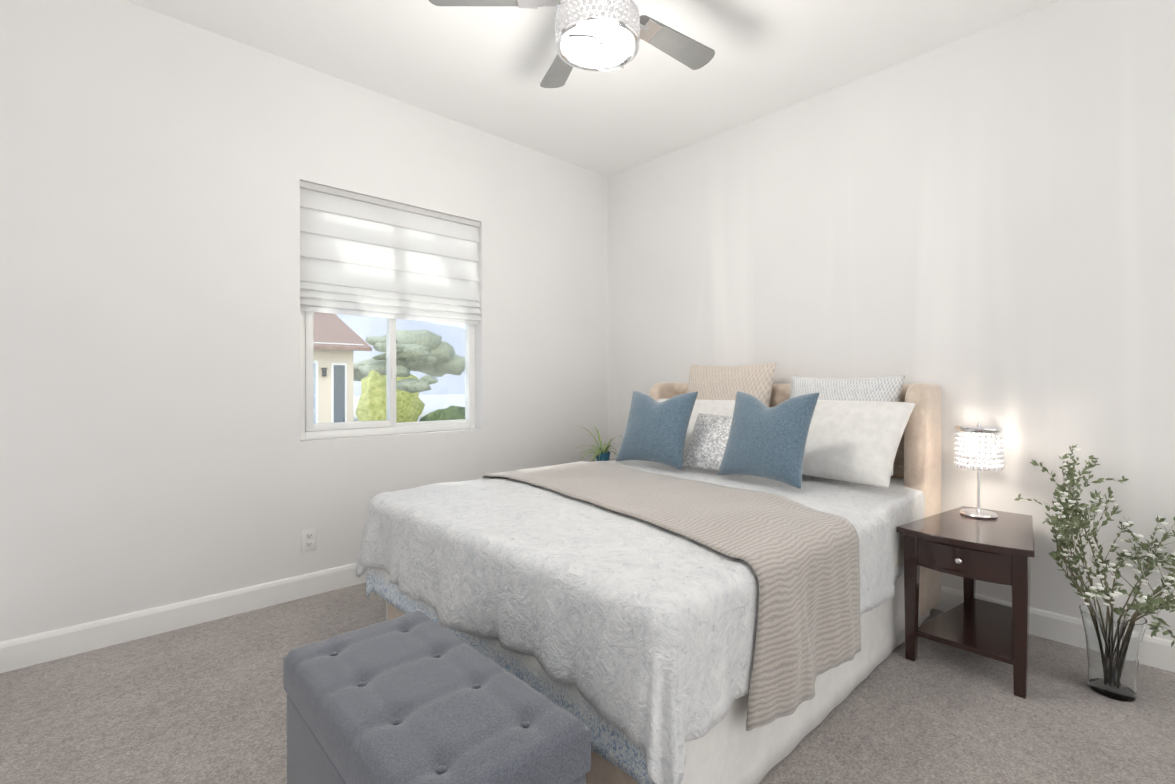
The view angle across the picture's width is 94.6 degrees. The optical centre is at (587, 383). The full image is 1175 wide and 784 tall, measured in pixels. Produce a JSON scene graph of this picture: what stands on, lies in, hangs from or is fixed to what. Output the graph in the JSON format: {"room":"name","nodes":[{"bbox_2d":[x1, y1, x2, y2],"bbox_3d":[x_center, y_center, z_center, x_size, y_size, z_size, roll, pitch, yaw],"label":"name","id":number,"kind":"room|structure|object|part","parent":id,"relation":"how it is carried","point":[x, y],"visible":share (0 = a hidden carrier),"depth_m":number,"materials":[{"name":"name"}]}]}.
{"room":"bedroom","nodes":[
{"label":"bedroom","id":0,"kind":"room"},
{"bbox_2d":[0,0,607,641],"bbox_3d":[-1.137,-0.270,3.212,3.720,2.740,0.160,0,0,-43],"label":"wall","id":1,"kind":"structure","parent":0,"point":[156,168],"depth_m":2.51,"materials":[{"name":"white paint"}]},
{"bbox_2d":[0,563,366,672],"bbox_3d":[-1.077,1.043,3.151,3.400,0.115,0.016,0,0,-43],"label":"baseboard","id":2,"kind":"structure","parent":1,"relation":"attached to","point":[29,650],"depth_m":2.40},
{"bbox_2d":[301,527,316,551],"bbox_3d":[-1.444,0.811,2.812,0.072,0.116,0.009,0,0,-43],"label":"electrical outlet","id":3,"kind":"object","parent":1,"relation":"attached to","point":[309,539],"visible":1,"depth_m":2.81,"materials":[{"name":"white plastic"}]},
{"bbox_2d":[300,295,474,439],"bbox_3d":[-1.148,-0.375,3.224,1.080,1.348,0.078,0,0,-43],"label":"window","id":4,"kind":"structure","parent":1,"relation":"in","point":[309,430],"depth_m":3.17,"materials":[{"name":"plastic"}]},
{"bbox_3d":[-1.136,-0.375,3.239,0.959,1.268,0.032,0,0,-43],"label":"glass","id":5,"kind":"part","parent":4,"relation":"part of","materials":[{"name":"clear glass"}]},
{"bbox_2d":[300,181,480,324],"bbox_3d":[-1.102,-0.713,3.173,1.072,0.671,0.053,0,0,-43],"label":"blind","id":6,"kind":"object","parent":1,"relation":"attached to","point":[363,255],"visible":0.92,"depth_m":3.11,"materials":[{"name":"white fabric"}]},
{"bbox_2d":[0,582,1174,783],"bbox_3d":[0.521,1.155,1.439,3.720,0.100,5.020,0,0,-43],"label":"floor","id":7,"kind":"structure","parent":0,"point":[204,703],"depth_m":1.79,"materials":[{"name":"carpet"}]},
{"bbox_2d":[283,611,590,783],"bbox_3d":[-0.391,0.894,1.258,0.380,0.419,0.760,0,0,-43],"label":"bench","id":8,"kind":"object","parent":7,"relation":"on","point":[417,697],"visible":1,"depth_m":1.16,"materials":[{"name":"fabric"}]},
{"bbox_2d":[356,362,941,783],"bbox_3d":[0.359,0.491,2.478,2.192,1.221,1.783,0,0,-43],"label":"bed","id":9,"kind":"object","parent":7,"relation":"on","point":[699,579],"visible":1,"depth_m":1.74,"materials":[{"name":"beige fabric"}]},
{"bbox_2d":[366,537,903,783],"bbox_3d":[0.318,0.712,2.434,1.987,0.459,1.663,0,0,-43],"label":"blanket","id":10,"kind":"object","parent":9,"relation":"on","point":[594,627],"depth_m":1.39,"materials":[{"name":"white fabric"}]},
{"bbox_2d":[616,391,697,469],"bbox_3d":[0.365,0.235,2.900,0.216,0.417,0.471,0,0,-43],"label":"pillow","id":11,"kind":"object","parent":9,"relation":"on","point":[655,431],"depth_m":2.81,"materials":[{"name":"blue fabric"}]},
{"bbox_2d":[482,461,860,730],"bbox_3d":[0.180,0.653,2.311,0.955,0.452,1.782,0,0,-43],"label":"throw","id":12,"kind":"object","parent":9,"relation":"on","point":[794,557],"depth_m":1.70,"materials":[{"name":"beige fabric"}]},
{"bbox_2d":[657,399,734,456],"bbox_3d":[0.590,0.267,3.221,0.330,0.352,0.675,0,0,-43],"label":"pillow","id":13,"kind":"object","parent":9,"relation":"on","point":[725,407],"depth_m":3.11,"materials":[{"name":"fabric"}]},
{"bbox_2d":[682,413,742,475],"bbox_3d":[0.663,0.297,2.728,0.196,0.294,0.406,0,0,-43],"label":"pillow","id":14,"kind":"object","parent":9,"relation":"on","point":[704,453],"depth_m":2.72,"materials":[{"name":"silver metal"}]},
{"bbox_2d":[718,391,819,488],"bbox_3d":[0.798,0.234,2.423,0.216,0.423,0.474,0,0,-43],"label":"pillow","id":15,"kind":"object","parent":9,"relation":"on","point":[760,440],"depth_m":2.35,"materials":[{"name":"blue fabric"}]},
{"bbox_3d":[1.053,0.523,3.124,0.298,1.055,1.630,0,0,-43],"label":"headboard","id":16,"kind":"part","parent":9,"relation":"part of","materials":[{"name":"beige fabric"}]},
{"bbox_2d":[802,400,914,486],"bbox_3d":[1.166,0.261,2.598,0.355,0.368,0.700,0,0,-43],"label":"pillow","id":17,"kind":"object","parent":9,"relation":"on","point":[849,443],"depth_m":2.45,"materials":[{"name":"white fabric"}]},
{"bbox_2d":[896,506,1034,698],"bbox_3d":[1.600,0.838,2.216,0.661,0.530,0.431,0,0,-43],"label":"nightstand","id":18,"kind":"object","parent":7,"relation":"on","point":[1000,549],"visible":0.96,"depth_m":2.08,"materials":[{"name":"brown wood"}]},
{"bbox_3d":[1.372,0.655,2.002,0.021,0.024,0.024,0,0,-43],"label":"knob","id":19,"kind":"part","parent":18,"relation":"part of","materials":[{"name":"silver metal"}]},
{"bbox_2d":[954,422,1004,518],"bbox_3d":[1.695,0.370,2.348,0.180,0.403,0.178,0,0,-43],"label":"lamp","id":20,"kind":"object","parent":18,"relation":"on","point":[993,446],"visible":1,"depth_m":2.31,"materials":[{"name":"silver metal"}]},
{"bbox_3d":[1.695,0.281,2.348,0.042,0.066,0.044,0,0,-43],"label":"bulb","id":21,"kind":"part","parent":20,"relation":"part of","materials":[{"name":"white glass"}]},
{"bbox_2d":[1015,436,1174,701],"bbox_3d":[1.969,0.627,1.668,0.940,0.955,0.951,0,0,-43],"label":"potted plant","id":22,"kind":"object","parent":7,"relation":"on","point":[1114,636],"visible":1,"depth_m":1.90,"materials":[{"name":"green plant"}]},
{"bbox_3d":[1.875,0.964,1.937,0.176,0.280,0.176,0,0,-43],"label":"glass","id":23,"kind":"part","parent":22,"relation":"part of","materials":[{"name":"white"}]},
{"bbox_3d":[0.108,0.833,3.816,0.661,0.530,0.431,0,0,-43],"label":"nightstand","id":24,"kind":"object","parent":7,"relation":"on","visible":0},
{"bbox_2d":[578,426,621,461],"bbox_3d":[0.110,0.439,3.825,0.451,0.256,0.551,0,0,-43],"label":"plant","id":25,"kind":"object","parent":24,"relation":"on","point":[600,454],"visible":0.81,"depth_m":3.78,"materials":[{"name":"plant"}]},
{"bbox_3d":[0.108,0.526,3.815,0.108,0.082,0.108,0,0,-43],"label":"pot","id":26,"kind":"part","parent":25,"relation":"part of","materials":[{"name":"blue ceramic"}]},
{"bbox_2d":[126,0,1059,176],"bbox_3d":[0.521,-1.685,1.431,3.720,0.100,5.020,0,0,-43],"label":"ceiling","id":27,"kind":"structure","parent":0,"point":[484,68],"depth_m":2.71,"materials":[{"name":"white paint"}]},
{"bbox_2d":[429,0,714,87],"bbox_3d":[0.071,-1.390,1.951,1.135,0.493,1.157,0,0,-43],"label":"fan","id":28,"kind":"object","parent":27,"relation":"hanging from","point":[597,35],"visible":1,"depth_m":1.94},
{"bbox_2d":[562,4,632,66],"bbox_3d":[0.036,-1.245,1.938,0.254,0.123,0.254,0,0,-43],"label":"diffuser","id":29,"kind":"object","parent":28,"relation":"attached to","point":[597,30],"depth_m":1.87,"materials":[{"name":"white glass"}]},
{"bbox_2d":[608,0,1174,640],"bbox_3d":[1.877,-0.268,2.591,0.160,2.740,4.860,0,0,-43],"label":"wall","id":30,"kind":"structure","parent":0,"point":[980,226],"depth_m":2.54,"materials":[{"name":"white paint"}]},
{"bbox_2d":[933,586,1174,672],"bbox_3d":[1.758,1.044,2.593,0.016,0.115,4.700,0,0,-43],"label":"baseboard","id":31,"kind":"structure","parent":30,"relation":"attached to","point":[1157,652],"depth_m":2.30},
{"label":"outside","id":32,"kind":"structure","parent":0,"visible":0},
{"bbox_2d":[354,394,464,421],"bbox_3d":[-14.320,1.526,29.513,80.000,0.200,55.400,0,0,-43],"label":"pavement","id":33,"kind":"structure","parent":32,"point":[435,399],"depth_m":41.69,"materials":[{"name":"white concrete"}]},
{"bbox_2d":[313,312,371,423],"bbox_3d":[-15.476,-1.062,18.651,12.300,5.037,9.697,0,0,-43],"label":"house","id":34,"kind":"structure","parent":33,"relation":"on","point":[324,383],"depth_m":19.09,"materials":[{"name":"paint"}]},
{"bbox_2d":[355,370,424,422],"bbox_3d":[-5.562,0.740,15.136,1.623,2.340,9.835,0,0,-14],"label":"bush","id":35,"kind":"object","parent":33,"relation":"on","point":[374,392],"depth_m":11.44,"materials":[{"name":"green plant"}]},
{"bbox_2d":[353,330,464,392],"bbox_3d":[-6.107,-0.394,20.113,8.487,3.793,12.419,0,0,-43],"label":"tree","id":36,"kind":"object","parent":33,"relation":"on","point":[418,342],"depth_m":14.36,"materials":[{"name":"green plant"}]},
{"bbox_2d":[419,405,464,420],"bbox_3d":[-3.760,1.067,13.009,2.497,1.050,1.758,0,0,-43],"label":"bush","id":37,"kind":"object","parent":33,"relation":"on","point":[458,410],"depth_m":12.78,"materials":[{"name":"green plant"}]},
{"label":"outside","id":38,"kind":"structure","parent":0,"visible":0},
{"bbox_2d":[335,314,464,395],"bbox_3d":[-24.887,-7.910,84.785,200.000,18.357,39.882,0,0,-43],"label":"sky","id":39,"kind":"structure","parent":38,"point":[459,340],"depth_m":78.13,"materials":[{"name":"blue"}]}
]}

